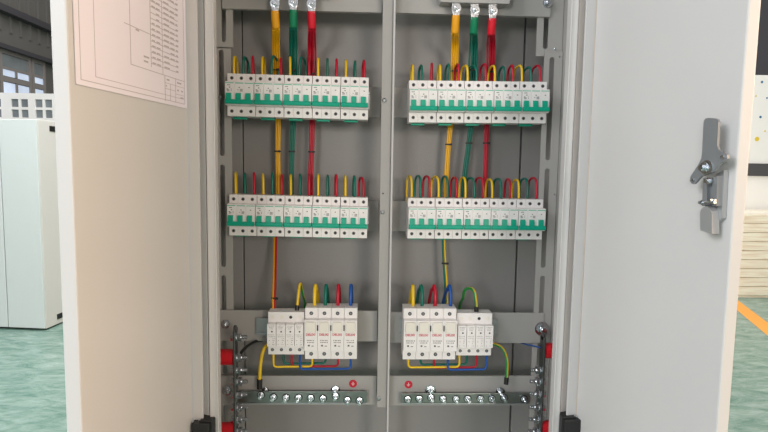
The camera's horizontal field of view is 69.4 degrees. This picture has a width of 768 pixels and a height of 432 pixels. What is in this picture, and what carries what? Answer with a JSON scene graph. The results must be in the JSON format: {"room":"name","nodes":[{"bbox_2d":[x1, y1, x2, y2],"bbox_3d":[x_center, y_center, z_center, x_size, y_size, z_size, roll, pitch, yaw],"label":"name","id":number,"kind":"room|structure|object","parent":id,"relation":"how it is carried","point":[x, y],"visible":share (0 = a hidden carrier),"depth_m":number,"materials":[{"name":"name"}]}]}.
{"room":"factory floor","nodes":[
{"label":"factory floor","id":0,"kind":"room"},
{"bbox_2d":[0,0,53,93],"bbox_3d":[-6.269,-2.830,6.574,0.130,7.000,20.000,1,5,-2],"label":"wall","id":1,"kind":"structure","parent":0,"point":[13,32],"depth_m":9.98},
{"bbox_2d":[0,48,31,92],"bbox_3d":[-6.342,-2.202,9.573,0.040,1.183,0.869,1,5,-2],"label":"window","id":2,"kind":"structure","parent":1,"relation":"in","point":[16,66],"depth_m":9.52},
{"bbox_2d":[0,2,50,33],"bbox_3d":[-6.244,-3.386,8.985,0.159,0.110,14.900,1,5,-2],"label":"trim","id":3,"kind":"structure","parent":1,"relation":"attached to","point":[6,10],"depth_m":9.58,"materials":[{"name":"paint"}]},
{"bbox_2d":[0,42,52,65],"bbox_3d":[-6.263,-2.779,9.042,0.139,0.070,14.900,1,5,-2],"label":"trim","id":4,"kind":"structure","parent":1,"relation":"attached to","point":[2,45],"depth_m":9.65,"materials":[{"name":"paint"}]},
{"bbox_2d":[31,58,45,93],"bbox_3d":[-6.368,-2.265,10.244,0.040,1.183,0.417,1,5,-2],"label":"window","id":5,"kind":"structure","parent":1,"relation":"in","point":[37,67],"depth_m":10.22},
{"bbox_2d":[0,297,767,431],"bbox_3d":[-0.295,0.751,7.147,18.000,0.050,20.000,1,5,-2],"label":"floor","id":6,"kind":"structure","parent":0,"point":[32,365],"depth_m":3.61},
{"bbox_2d":[0,93,54,120],"bbox_3d":[-5.399,-0.725,8.836,1.700,2.410,0.035,1,5,-2],"label":"screen","id":7,"kind":"object","parent":6,"relation":"on","point":[40,106],"visible":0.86,"depth_m":8.72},
{"bbox_2d":[0,119,62,328],"bbox_3d":[-3.098,0.051,4.765,0.767,1.706,0.600,1,5,5],"label":"tall cabinet","id":8,"kind":"object","parent":6,"relation":"on","point":[30,265],"visible":0.63,"depth_m":4.47,"materials":[{"name":"white metal"}]},
{"bbox_2d":[50,0,760,431],"bbox_3d":[0.014,0.367,0.953,0.772,1.890,0.622,1,5,-2],"label":"tall cabinet","id":9,"kind":"object","parent":6,"relation":"on","point":[639,159],"depth_m":0.88,"materials":[{"name":"metal"}]},
{"bbox_2d":[73,0,186,108],"bbox_3d":[-0.317,-0.254,0.719,0.001,0.200,0.267,1,5,5],"label":"diagram","id":10,"kind":"object","parent":9,"relation":"attached to","point":[134,48],"visible":1,"depth_m":0.71,"materials":[{"name":"white paper"}]},
{"bbox_2d":[220,325,247,431],"bbox_3d":[-0.305,0.500,1.071,0.086,0.593,0.030,1,5,-2],"label":"vertical busbar","id":11,"kind":"object","parent":9,"relation":"attached to","point":[227,356],"visible":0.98,"depth_m":1.05,"materials":[{"name":"metal"}]},
{"bbox_2d":[240,340,262,355],"bbox_3d":[-0.264,0.257,1.098,0.010,0.014,0.100,2,6,11],"label":"wire","id":12,"kind":"object","parent":11,"relation":"attached to","point":[244,348],"visible":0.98,"depth_m":1.09,"materials":[{"name":"black plastic"}]},
{"bbox_2d":[225,73,257,119],"bbox_3d":[-0.273,-0.230,1.068,0.053,0.084,0.066,1,5,-2],"label":"circuit breaker","id":13,"kind":"object","parent":9,"relation":"attached to","point":[239,88],"visible":0.99,"depth_m":1.04,"materials":[{"name":"white plastic"}]},
{"bbox_2d":[233,56,238,73],"bbox_3d":[-0.293,-0.270,1.098,0.005,0.090,0.055,0,5,-7],"label":"wire","id":14,"kind":"object","parent":13,"relation":"attached to","point":[234,57],"visible":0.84,"depth_m":1.10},
{"bbox_2d":[242,56,249,73],"bbox_3d":[-0.273,-0.270,1.099,0.005,0.089,0.055,1,5,-2],"label":"wire","id":15,"kind":"object","parent":13,"relation":"attached to","point":[244,57],"visible":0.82,"depth_m":1.07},
{"bbox_2d":[251,55,254,73],"bbox_3d":[-0.259,-0.270,1.099,0.005,0.091,0.056,0,6,-11],"label":"wire","id":16,"kind":"object","parent":13,"relation":"attached to","point":[252,56],"visible":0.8,"depth_m":1.07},
{"bbox_2d":[254,74,285,120],"bbox_3d":[-0.219,-0.229,1.071,0.053,0.084,0.066,1,5,-2],"label":"circuit breaker","id":17,"kind":"object","parent":9,"relation":"attached to","point":[268,89],"visible":0.99,"depth_m":1.04,"materials":[{"name":"white plastic"}]},
{"bbox_2d":[261,56,265,73],"bbox_3d":[-0.239,-0.269,1.100,0.005,0.090,0.055,0,5,-6],"label":"wire","id":18,"kind":"object","parent":17,"relation":"attached to","point":[263,61],"visible":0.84,"depth_m":1.08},
{"bbox_2d":[270,55,278,74],"bbox_3d":[-0.216,-0.270,1.101,0.005,0.093,0.056,1,5,3],"label":"wire","id":19,"kind":"object","parent":17,"relation":"attached to","point":[273,56],"visible":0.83,"depth_m":1.07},
{"bbox_2d":[270,0,280,193],"bbox_3d":[-0.213,-0.214,1.093,0.019,0.435,0.104,0,5,-10],"label":"cable bundle","id":20,"kind":"object","parent":9,"relation":"hanging from","point":[274,4],"visible":0.72,"depth_m":1.11,"materials":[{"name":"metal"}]},
{"bbox_2d":[267,308,304,353],"bbox_3d":[-0.192,0.229,1.093,0.070,0.085,0.043,1,5,-2],"label":"surge arrester","id":21,"kind":"object","parent":9,"relation":"attached to","point":[285,326],"visible":0.95,"depth_m":1.08,"materials":[{"name":"white plastic"}]},
{"bbox_2d":[271,236,277,308],"bbox_3d":[-0.222,0.095,1.134,0.014,0.189,0.079,0,5,-9],"label":"wire","id":22,"kind":"object","parent":21,"relation":"attached to","point":[274,298],"visible":0.79,"depth_m":1.14,"materials":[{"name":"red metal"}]},
{"bbox_2d":[272,354,312,367],"bbox_3d":[-0.181,0.287,1.102,0.081,0.031,0.004,1,5,-2],"label":"wire","id":23,"kind":"object","parent":21,"relation":"attached to","point":[273,355],"visible":0.98,"depth_m":1.10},
{"bbox_2d":[295,282,305,310],"bbox_3d":[-0.168,0.166,1.132,0.009,0.071,0.087,1,5,4],"label":"wire","id":24,"kind":"object","parent":21,"relation":"attached to","point":[300,286],"visible":0.97,"depth_m":1.10,"materials":[{"name":"yellow plastic"}]},
{"bbox_2d":[282,354,326,364],"bbox_3d":[-0.160,0.285,1.117,0.089,0.029,0.004,1,5,-2],"label":"wire","id":25,"kind":"object","parent":21,"relation":"attached to","point":[283,358],"visible":0.66,"depth_m":1.12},
{"bbox_2d":[291,354,338,366],"bbox_3d":[-0.138,0.287,1.108,0.097,0.032,0.004,1,5,-2],"label":"wire","id":26,"kind":"object","parent":21,"relation":"attached to","point":[337,364],"visible":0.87,"depth_m":1.11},
{"bbox_2d":[288,0,297,194],"bbox_3d":[-0.179,-0.215,1.094,0.018,0.438,0.105,0,5,-10],"label":"cable bundle","id":27,"kind":"object","parent":9,"relation":"hanging from","point":[293,4],"visible":0.75,"depth_m":1.11,"materials":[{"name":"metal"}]},
{"bbox_2d":[283,75,313,120],"bbox_3d":[-0.165,-0.227,1.073,0.053,0.084,0.066,1,5,-2],"label":"circuit breaker","id":28,"kind":"object","parent":9,"relation":"attached to","point":[297,89],"visible":0.99,"depth_m":1.05,"materials":[{"name":"white plastic"}]},
{"bbox_2d":[298,56,306,75],"bbox_3d":[-0.161,-0.269,1.103,0.005,0.093,0.056,1,5,6],"label":"wire","id":29,"kind":"object","parent":28,"relation":"attached to","point":[301,57],"visible":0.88,"depth_m":1.08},
{"bbox_2d":[238,390,366,405],"bbox_3d":[-0.165,0.367,1.118,0.261,0.028,0.032,1,5,-2],"label":"earth busbar","id":30,"kind":"object","parent":9,"relation":"attached to","point":[359,397],"visible":0.98,"depth_m":1.12,"materials":[{"name":"metal"}]},
{"bbox_2d":[257,343,266,389],"bbox_3d":[-0.236,0.299,1.123,0.011,0.091,0.055,4,6,32],"label":"wire","id":31,"kind":"object","parent":30,"relation":"attached to","point":[259,380],"visible":0.77,"depth_m":1.11,"materials":[{"name":"yellow plastic"}]},
{"bbox_2d":[307,0,316,194],"bbox_3d":[-0.143,-0.214,1.095,0.019,0.435,0.104,0,5,-7],"label":"cable bundle","id":32,"kind":"object","parent":9,"relation":"hanging from","point":[311,4],"visible":0.71,"depth_m":1.11,"materials":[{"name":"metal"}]},
{"bbox_2d":[312,76,340,121],"bbox_3d":[-0.111,-0.226,1.075,0.053,0.084,0.066,1,5,-2],"label":"circuit breaker","id":33,"kind":"object","parent":9,"relation":"attached to","point":[326,90],"visible":1,"depth_m":1.05,"materials":[{"name":"white plastic"}]},
{"bbox_2d":[304,303,357,358],"bbox_3d":[-0.103,0.228,1.091,0.101,0.102,0.054,1,5,-2],"label":"switch","id":34,"kind":"object","parent":9,"relation":"attached to","point":[330,331],"visible":1,"depth_m":1.07,"materials":[{"name":"white plastic"}]},
{"bbox_2d":[313,284,319,305],"bbox_3d":[-0.138,0.176,1.139,0.008,0.089,0.094,1,5,-2],"label":"wire","id":35,"kind":"object","parent":34,"relation":"attached to","point":[315,288],"visible":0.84,"depth_m":1.10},
{"bbox_2d":[299,354,351,369],"bbox_3d":[-0.116,0.289,1.097,0.104,0.032,0.004,1,5,-2],"label":"wire","id":36,"kind":"object","parent":34,"relation":"attached to","point":[300,367],"visible":1,"depth_m":1.10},
{"bbox_2d":[324,284,329,305],"bbox_3d":[-0.117,0.176,1.139,0.008,0.089,0.094,1,5,-2],"label":"wire","id":37,"kind":"object","parent":34,"relation":"attached to","point":[326,289],"visible":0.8,"depth_m":1.10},
{"bbox_2d":[336,284,341,305],"bbox_3d":[-0.092,0.177,1.141,0.008,0.089,0.094,1,5,-2],"label":"wire","id":38,"kind":"object","parent":34,"relation":"attached to","point":[338,290],"visible":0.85,"depth_m":1.10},
{"bbox_2d":[349,284,352,305],"bbox_3d":[-0.067,0.177,1.141,0.008,0.090,0.094,1,5,-2],"label":"wire","id":39,"kind":"object","parent":34,"relation":"attached to","point":[350,285],"visible":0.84,"depth_m":1.10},
{"bbox_2d":[340,77,368,122],"bbox_3d":[-0.057,-0.225,1.077,0.053,0.084,0.066,1,5,-2],"label":"circuit breaker","id":40,"kind":"object","parent":9,"relation":"attached to","point":[354,90],"visible":1,"depth_m":1.05,"materials":[{"name":"white plastic"}]},
{"bbox_2d":[361,60,365,77],"bbox_3d":[-0.041,-0.265,1.108,0.005,0.090,0.055,0,5,-7],"label":"wire","id":41,"kind":"object","parent":40,"relation":"attached to","point":[363,71],"visible":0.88,"depth_m":1.08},
{"bbox_2d":[401,304,456,358],"bbox_3d":[0.089,0.231,1.099,0.104,0.103,0.054,1,5,-2],"label":"switch","id":42,"kind":"object","parent":9,"relation":"attached to","point":[429,331],"visible":1,"depth_m":1.08,"materials":[{"name":"white plastic"}]},
{"bbox_2d":[408,284,414,305],"bbox_3d":[0.056,0.178,1.146,0.008,0.089,0.094,1,5,-2],"label":"wire","id":43,"kind":"object","parent":42,"relation":"attached to","point":[411,301],"visible":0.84,"depth_m":1.10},
{"bbox_2d":[415,284,423,305],"bbox_3d":[0.072,0.179,1.147,0.009,0.090,0.094,1,5,-4],"label":"wire","id":44,"kind":"object","parent":42,"relation":"attached to","point":[420,289],"visible":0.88,"depth_m":1.11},
{"bbox_2d":[427,284,436,305],"bbox_3d":[0.098,0.179,1.148,0.009,0.090,0.094,1,5,-4],"label":"wire","id":45,"kind":"object","parent":42,"relation":"attached to","point":[433,289],"visible":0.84,"depth_m":1.11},
{"bbox_2d":[407,355,459,367],"bbox_3d":[0.100,0.291,1.113,0.107,0.030,0.004,1,5,-2],"label":"wire","id":46,"kind":"object","parent":42,"relation":"attached to","point":[458,365],"visible":0.96,"depth_m":1.11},
{"bbox_2d":[419,355,467,365],"bbox_3d":[0.121,0.290,1.128,0.099,0.029,0.004,1,5,-2],"label":"wire","id":47,"kind":"object","parent":42,"relation":"attached to","point":[421,363],"visible":0.73,"depth_m":1.13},
{"bbox_2d":[442,284,451,305],"bbox_3d":[0.129,0.179,1.149,0.009,0.090,0.094,1,5,-4],"label":"wire","id":48,"kind":"object","parent":42,"relation":"attached to","point":[449,288],"visible":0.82,"depth_m":1.11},
{"bbox_2d":[442,240,448,303],"bbox_3d":[0.129,0.108,1.181,0.021,0.221,0.009,4,6,26],"label":"wire","id":49,"kind":"object","parent":9,"relation":"attached to","point":[444,262],"visible":0.61,"depth_m":1.18,"materials":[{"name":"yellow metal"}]},
{"bbox_2d":[443,3,460,196],"bbox_3d":[0.135,-0.212,1.107,0.026,0.432,0.104,2,5,7],"label":"cable bundle","id":50,"kind":"object","parent":9,"relation":"hanging from","point":[456,7],"visible":0.71,"depth_m":1.12,"materials":[{"name":"plastic"}]},
{"bbox_2d":[401,392,529,404],"bbox_3d":[0.167,0.374,1.132,0.265,0.024,0.032,1,5,-2],"label":"earth busbar","id":51,"kind":"object","parent":9,"relation":"attached to","point":[408,398],"visible":1,"depth_m":1.13,"materials":[{"name":"metal"}]},
{"bbox_2d":[493,343,508,384],"bbox_3d":[0.234,0.301,1.136,0.047,0.081,0.013,4,6,33],"label":"wire","id":52,"kind":"object","parent":51,"relation":"attached to","point":[506,378],"visible":0.9,"depth_m":1.13,"materials":[{"name":"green plastic"}]},
{"bbox_2d":[461,4,479,196],"bbox_3d":[0.175,-0.211,1.108,0.027,0.428,0.105,1,5,2],"label":"cable bundle","id":53,"kind":"object","parent":9,"relation":"hanging from","point":[474,8],"visible":0.7,"depth_m":1.12,"materials":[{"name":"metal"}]},
{"bbox_2d":[455,309,492,354],"bbox_3d":[0.179,0.234,1.108,0.070,0.086,0.043,1,5,-2],"label":"surge arrester","id":54,"kind":"object","parent":9,"relation":"attached to","point":[474,329],"visible":0.98,"depth_m":1.09,"materials":[{"name":"white plastic"}]},
{"bbox_2d":[433,355,476,368],"bbox_3d":[0.144,0.292,1.119,0.090,0.032,0.004,1,5,-2],"label":"wire","id":55,"kind":"object","parent":54,"relation":"attached to","point":[475,366],"visible":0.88,"depth_m":1.12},
{"bbox_2d":[447,355,486,370],"bbox_3d":[0.166,0.294,1.108,0.082,0.032,0.004,1,5,-2],"label":"wire","id":56,"kind":"object","parent":54,"relation":"attached to","point":[448,368],"visible":1,"depth_m":1.11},
{"bbox_2d":[458,287,478,311],"bbox_3d":[0.168,0.173,1.145,0.018,0.064,0.090,-1,6,-17],"label":"wire","id":57,"kind":"object","parent":54,"relation":"attached to","point":[476,307],"visible":0.96,"depth_m":1.11,"materials":[{"name":"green plastic"}]},
{"bbox_2d":[483,4,497,197],"bbox_3d":[0.210,-0.210,1.109,0.019,0.427,0.106,2,5,9],"label":"cable bundle","id":58,"kind":"object","parent":9,"relation":"hanging from","point":[492,8],"visible":0.74,"depth_m":1.12,"materials":[{"name":"plastic"}]},
{"bbox_2d":[527,332,552,431],"bbox_3d":[0.311,0.513,1.096,0.062,0.582,0.030,1,5,-2],"label":"vertical busbar","id":59,"kind":"object","parent":9,"relation":"attached to","point":[542,425],"visible":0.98,"depth_m":1.07,"materials":[{"name":"metal"}]},
{"bbox_3d":[0.182,-0.226,1.125,0.273,0.035,0.008,1,5,-2],"label":"rail","id":60,"kind":"object","parent":9,"relation":"attached to","visible":0},
{"bbox_2d":[407,80,437,125],"bbox_3d":[0.074,-0.220,1.083,0.053,0.084,0.066,0,5,-2],"label":"circuit breaker","id":61,"kind":"object","parent":60,"relation":"attached to","point":[422,95],"visible":1,"depth_m":1.06,"materials":[{"name":"white plastic"}]},
{"bbox_2d":[417,65,422,79],"bbox_3d":[0.072,-0.259,1.113,0.005,0.086,0.055,1,5,-4],"label":"wire","id":62,"kind":"object","parent":61,"relation":"attached to","point":[420,66],"visible":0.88,"depth_m":1.09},
{"bbox_2d":[434,81,465,125],"bbox_3d":[0.128,-0.220,1.085,0.053,0.084,0.066,0,5,-2],"label":"circuit breaker","id":63,"kind":"object","parent":60,"relation":"attached to","point":[451,99],"visible":1,"depth_m":1.06,"materials":[{"name":"white plastic"}]},
{"bbox_2d":[436,64,441,80],"bbox_3d":[0.110,-0.259,1.115,0.005,0.088,0.055,1,5,-1],"label":"wire","id":64,"kind":"object","parent":63,"relation":"attached to","point":[439,68],"visible":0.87,"depth_m":1.09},
{"bbox_2d":[444,63,450,80],"bbox_3d":[0.127,-0.260,1.115,0.005,0.090,0.055,1,5,-4],"label":"wire","id":65,"kind":"object","parent":63,"relation":"attached to","point":[448,64],"visible":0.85,"depth_m":1.09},
{"bbox_2d":[453,63,459,80],"bbox_3d":[0.145,-0.260,1.116,0.005,0.090,0.055,1,5,-2],"label":"wire","id":66,"kind":"object","parent":63,"relation":"attached to","point":[457,66],"visible":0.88,"depth_m":1.09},
{"bbox_2d":[462,81,493,125],"bbox_3d":[0.182,-0.220,1.087,0.053,0.084,0.066,0,5,-2],"label":"circuit breaker","id":67,"kind":"object","parent":60,"relation":"attached to","point":[479,94],"visible":1,"depth_m":1.06,"materials":[{"name":"white plastic"}]},
{"bbox_2d":[460,64,468,80],"bbox_3d":[0.160,-0.259,1.117,0.005,0.087,0.056,0,5,-8],"label":"wire","id":68,"kind":"object","parent":67,"relation":"attached to","point":[465,65],"visible":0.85,"depth_m":1.09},
{"bbox_2d":[464,65,477,80],"bbox_3d":[0.174,-0.259,1.117,0.005,0.087,0.057,-1,6,-17],"label":"wire","id":69,"kind":"object","parent":67,"relation":"attached to","point":[470,66],"visible":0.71,"depth_m":1.09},
{"bbox_2d":[478,63,486,80],"bbox_3d":[0.198,-0.261,1.118,0.005,0.091,0.055,0,5,-5],"label":"wire","id":70,"kind":"object","parent":67,"relation":"attached to","point":[483,64],"visible":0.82,"depth_m":1.10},
{"bbox_2d":[489,81,521,125],"bbox_3d":[0.236,-0.220,1.089,0.053,0.084,0.066,0,5,-2],"label":"circuit breaker","id":71,"kind":"object","parent":60,"relation":"attached to","point":[507,94],"visible":0.99,"depth_m":1.06,"materials":[{"name":"white plastic"}]},
{"bbox_2d":[487,65,495,80],"bbox_3d":[0.216,-0.259,1.119,0.005,0.088,0.055,0,5,-5],"label":"wire","id":72,"kind":"object","parent":71,"relation":"attached to","point":[491,66],"visible":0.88,"depth_m":1.10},
{"bbox_2d":[497,66,504,80],"bbox_3d":[0.236,-0.258,1.119,0.005,0.086,0.055,1,5,-1],"label":"wire","id":73,"kind":"object","parent":71,"relation":"attached to","point":[501,67],"visible":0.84,"depth_m":1.11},
{"bbox_2d":[506,64,513,80],"bbox_3d":[0.254,-0.260,1.120,0.005,0.089,0.055,1,5,0],"label":"wire","id":74,"kind":"object","parent":71,"relation":"attached to","point":[511,65],"visible":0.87,"depth_m":1.11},
{"bbox_2d":[513,82,549,126],"bbox_3d":[0.290,-0.220,1.091,0.053,0.084,0.066,0,5,-2],"label":"circuit breaker","id":75,"kind":"object","parent":60,"relation":"attached to","point":[535,95],"visible":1,"depth_m":1.06,"materials":[{"name":"white plastic"}]},
{"bbox_2d":[514,65,522,81],"bbox_3d":[0.269,-0.259,1.121,0.005,0.088,0.055,0,5,-7],"label":"wire","id":76,"kind":"object","parent":75,"relation":"attached to","point":[517,66],"visible":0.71,"depth_m":1.10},
{"bbox_3d":[-0.166,-0.003,1.132,0.272,0.035,0.008,1,5,-2],"label":"rail","id":77,"kind":"object","parent":9,"relation":"attached to","visible":0},
{"bbox_2d":[227,193,259,236],"bbox_3d":[-0.275,0.000,1.090,0.053,0.084,0.066,1,5,-2],"label":"circuit breaker","id":78,"kind":"object","parent":77,"relation":"attached to","point":[241,207],"visible":0.99,"depth_m":1.06,"materials":[{"name":"white plastic"}]},
{"bbox_2d":[234,171,237,193],"bbox_3d":[-0.298,-0.043,1.119,0.005,0.094,0.056,0,6,-13],"label":"wire","id":79,"kind":"object","parent":78,"relation":"attached to","point":[235,173],"visible":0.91,"depth_m":1.09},
{"bbox_2d":[253,172,255,193],"bbox_3d":[-0.262,-0.042,1.121,0.005,0.094,0.056,0,6,-12],"label":"wire","id":80,"kind":"object","parent":78,"relation":"attached to","point":[254,176],"visible":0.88,"depth_m":1.09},
{"bbox_2d":[255,194,285,236],"bbox_3d":[-0.221,0.001,1.092,0.053,0.084,0.066,1,5,-2],"label":"circuit breaker","id":81,"kind":"object","parent":77,"relation":"attached to","point":[269,222],"visible":0.98,"depth_m":1.07,"materials":[{"name":"white plastic"}]},
{"bbox_2d":[271,172,273,194],"bbox_3d":[-0.225,-0.042,1.122,0.005,0.095,0.056,0,5,-10],"label":"wire","id":82,"kind":"object","parent":81,"relation":"attached to","point":[272,173],"visible":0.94,"depth_m":1.09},
{"bbox_2d":[280,174,282,194],"bbox_3d":[-0.207,-0.040,1.123,0.005,0.092,0.056,0,5,-10],"label":"wire","id":83,"kind":"object","parent":81,"relation":"attached to","point":[281,175],"visible":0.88,"depth_m":1.10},
{"bbox_2d":[284,195,313,237],"bbox_3d":[-0.167,0.002,1.094,0.053,0.084,0.066,1,5,-2],"label":"circuit breaker","id":84,"kind":"object","parent":77,"relation":"attached to","point":[297,208],"visible":0.99,"depth_m":1.07,"materials":[{"name":"white plastic"}]},
{"bbox_2d":[308,174,310,195],"bbox_3d":[-0.151,-0.039,1.125,0.005,0.093,0.055,0,5,-6],"label":"wire","id":85,"kind":"object","parent":84,"relation":"attached to","point":[309,175],"visible":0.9,"depth_m":1.10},
{"bbox_2d":[312,195,340,237],"bbox_3d":[-0.113,0.004,1.097,0.053,0.084,0.066,1,5,-2],"label":"circuit breaker","id":86,"kind":"object","parent":77,"relation":"attached to","point":[325,209],"visible":0.98,"depth_m":1.07,"materials":[{"name":"white plastic"}]},
{"bbox_2d":[317,174,319,195],"bbox_3d":[-0.133,-0.039,1.126,0.005,0.094,0.055,0,5,-6],"label":"wire","id":87,"kind":"object","parent":86,"relation":"attached to","point":[318,175],"visible":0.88,"depth_m":1.10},
{"bbox_2d":[326,175,328,195],"bbox_3d":[-0.115,-0.038,1.127,0.005,0.093,0.055,0,5,-5],"label":"wire","id":88,"kind":"object","parent":86,"relation":"attached to","point":[327,176],"visible":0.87,"depth_m":1.10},
{"bbox_2d":[334,174,337,195],"bbox_3d":[-0.098,-0.038,1.127,0.005,0.095,0.055,0,5,-7],"label":"wire","id":89,"kind":"object","parent":86,"relation":"attached to","point":[335,176],"visible":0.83,"depth_m":1.10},
{"bbox_2d":[340,196,367,238],"bbox_3d":[-0.059,0.005,1.099,0.053,0.084,0.066,1,5,-2],"label":"circuit breaker","id":90,"kind":"object","parent":77,"relation":"attached to","point":[353,210],"visible":1,"depth_m":1.07,"materials":[{"name":"white plastic"}]},
{"bbox_2d":[344,175,346,195],"bbox_3d":[-0.079,-0.037,1.128,0.005,0.093,0.055,0,5,-6],"label":"wire","id":91,"kind":"object","parent":90,"relation":"attached to","point":[345,176],"visible":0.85,"depth_m":1.10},
{"bbox_2d":[352,175,355,196],"bbox_3d":[-0.061,-0.037,1.129,0.005,0.092,0.055,0,5,-6],"label":"wire","id":92,"kind":"object","parent":90,"relation":"attached to","point":[354,177],"visible":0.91,"depth_m":1.10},
{"bbox_2d":[358,177,364,196],"bbox_3d":[-0.047,-0.035,1.130,0.005,0.090,0.056,0,6,-13],"label":"wire","id":93,"kind":"object","parent":90,"relation":"attached to","point":[360,178],"visible":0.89,"depth_m":1.10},
{"bbox_3d":[0.181,0.001,1.146,0.273,0.035,0.008,1,5,-2],"label":"rail","id":94,"kind":"object","parent":9,"relation":"attached to","visible":0},
{"bbox_2d":[406,197,435,238],"bbox_3d":[0.073,0.006,1.104,0.053,0.084,0.066,1,5,-2],"label":"circuit breaker","id":95,"kind":"object","parent":94,"relation":"attached to","point":[420,211],"visible":1,"depth_m":1.08,"materials":[{"name":"white plastic"}]},
{"bbox_2d":[405,175,412,200],"bbox_3d":[0.051,-0.036,1.133,0.005,0.094,0.056,0,5,-9],"label":"wire","id":96,"kind":"object","parent":95,"relation":"attached to","point":[408,176],"visible":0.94,"depth_m":1.11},
{"bbox_2d":[414,175,421,196],"bbox_3d":[0.068,-0.037,1.134,0.005,0.095,0.056,0,5,-10],"label":"wire","id":97,"kind":"object","parent":95,"relation":"attached to","point":[416,176],"visible":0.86,"depth_m":1.11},
{"bbox_2d":[422,175,430,196],"bbox_3d":[0.086,-0.036,1.135,0.005,0.094,0.056,0,6,-12],"label":"wire","id":98,"kind":"object","parent":95,"relation":"attached to","point":[425,176],"visible":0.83,"depth_m":1.11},
{"bbox_2d":[433,197,463,239],"bbox_3d":[0.127,0.007,1.106,0.053,0.084,0.066,1,5,-2],"label":"circuit breaker","id":99,"kind":"object","parent":94,"relation":"attached to","point":[449,211],"visible":0.98,"depth_m":1.08,"materials":[{"name":"white plastic"}]},
{"bbox_2d":[431,175,439,197],"bbox_3d":[0.104,-0.036,1.135,0.005,0.094,0.056,0,6,-12],"label":"wire","id":100,"kind":"object","parent":99,"relation":"attached to","point":[434,176],"visible":0.81,"depth_m":1.11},
{"bbox_2d":[440,175,448,197],"bbox_3d":[0.123,-0.036,1.136,0.005,0.095,0.056,0,5,-9],"label":"wire","id":101,"kind":"object","parent":99,"relation":"attached to","point":[444,176],"visible":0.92,"depth_m":1.11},
{"bbox_2d":[449,176,457,197],"bbox_3d":[0.142,-0.035,1.137,0.005,0.093,0.055,0,5,-7],"label":"wire","id":102,"kind":"object","parent":99,"relation":"attached to","point":[453,177],"visible":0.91,"depth_m":1.11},
{"bbox_2d":[459,197,490,239],"bbox_3d":[0.181,0.007,1.108,0.053,0.084,0.066,1,5,-2],"label":"circuit breaker","id":103,"kind":"object","parent":94,"relation":"attached to","point":[477,212],"visible":0.97,"depth_m":1.08,"materials":[{"name":"white plastic"}]},
{"bbox_2d":[458,176,466,197],"bbox_3d":[0.160,-0.035,1.138,0.005,0.093,0.055,0,5,-7],"label":"wire","id":104,"kind":"object","parent":103,"relation":"attached to","point":[462,177],"visible":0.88,"depth_m":1.11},
{"bbox_2d":[466,177,475,197],"bbox_3d":[0.176,-0.034,1.139,0.005,0.092,0.056,0,6,-12],"label":"wire","id":105,"kind":"object","parent":103,"relation":"attached to","point":[468,178],"visible":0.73,"depth_m":1.11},
{"bbox_2d":[475,177,484,197],"bbox_3d":[0.194,-0.034,1.139,0.005,0.093,0.056,0,5,-11],"label":"wire","id":106,"kind":"object","parent":103,"relation":"attached to","point":[477,178],"visible":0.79,"depth_m":1.11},
{"bbox_2d":[488,198,518,239],"bbox_3d":[0.235,0.008,1.111,0.053,0.084,0.066,1,5,-2],"label":"circuit breaker","id":107,"kind":"object","parent":94,"relation":"attached to","point":[504,212],"visible":0.98,"depth_m":1.08,"materials":[{"name":"white plastic"}]},
{"bbox_2d":[484,178,492,197],"bbox_3d":[0.215,-0.033,1.140,0.005,0.090,0.055,0,5,-5],"label":"wire","id":108,"kind":"object","parent":107,"relation":"attached to","point":[488,179],"visible":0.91,"depth_m":1.14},
{"bbox_2d":[493,178,501,197],"bbox_3d":[0.232,-0.033,1.141,0.005,0.091,0.055,0,5,-7],"label":"wire","id":109,"kind":"object","parent":107,"relation":"attached to","point":[495,179],"visible":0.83,"depth_m":1.12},
{"bbox_2d":[503,178,510,197],"bbox_3d":[0.253,-0.033,1.142,0.005,0.091,0.055,1,5,0],"label":"wire","id":110,"kind":"object","parent":107,"relation":"attached to","point":[506,179],"visible":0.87,"depth_m":1.15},
{"bbox_2d":[513,198,545,239],"bbox_3d":[0.289,0.008,1.113,0.053,0.084,0.066,1,5,-2],"label":"circuit breaker","id":111,"kind":"object","parent":94,"relation":"attached to","point":[531,212],"visible":0.94,"depth_m":1.09,"materials":[{"name":"white plastic"}]},
{"bbox_2d":[511,179,519,198],"bbox_3d":[0.270,-0.032,1.142,0.005,0.090,0.055,1,5,-2],"label":"wire","id":112,"kind":"object","parent":111,"relation":"attached to","point":[514,180],"visible":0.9,"depth_m":1.13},
{"bbox_2d":[520,177,528,198],"bbox_3d":[0.287,-0.033,1.143,0.005,0.092,0.055,0,5,-5],"label":"wire","id":113,"kind":"object","parent":111,"relation":"attached to","point":[524,178],"visible":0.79,"depth_m":1.12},
{"bbox_2d":[528,177,537,198],"bbox_3d":[0.305,-0.034,1.144,0.005,0.094,0.055,0,5,-5],"label":"wire","id":114,"kind":"object","parent":111,"relation":"attached to","point":[531,178],"visible":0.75,"depth_m":1.12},
{"bbox_2d":[737,301,767,335],"bbox_3d":[3.509,0.963,5.264,0.148,0.002,3.325,3,6,18],"label":"floor marking","id":115,"kind":"structure","parent":6,"relation":"on","point":[745,311],"depth_m":5.26,"materials":[{"name":"orange paint"}]},
{"bbox_2d":[738,209,767,296],"bbox_3d":[4.419,0.408,6.443,1.300,0.914,0.800,1,5,-2],"label":"wooden crate","id":116,"kind":"object","parent":6,"relation":"on","point":[753,280],"visible":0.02,"depth_m":6.04,"materials":[{"name":"brown wood"}]},
{"bbox_2d":[745,75,767,209],"bbox_3d":[5.248,-0.441,6.902,1.820,2.543,0.070,1,5,-2],"label":"display board","id":117,"kind":"object","parent":6,"relation":"on","point":[757,176],"visible":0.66,"depth_m":6.83,"materials":[{"name":"paint"}]},
{"bbox_2d":[755,0,767,74],"bbox_3d":[5.701,-2.644,7.133,2.000,6.900,0.350,1,5,-2],"label":"steel column","id":118,"kind":"structure","parent":6,"relation":"on","point":[762,47],"depth_m":6.97,"materials":[{"name":"metal"}]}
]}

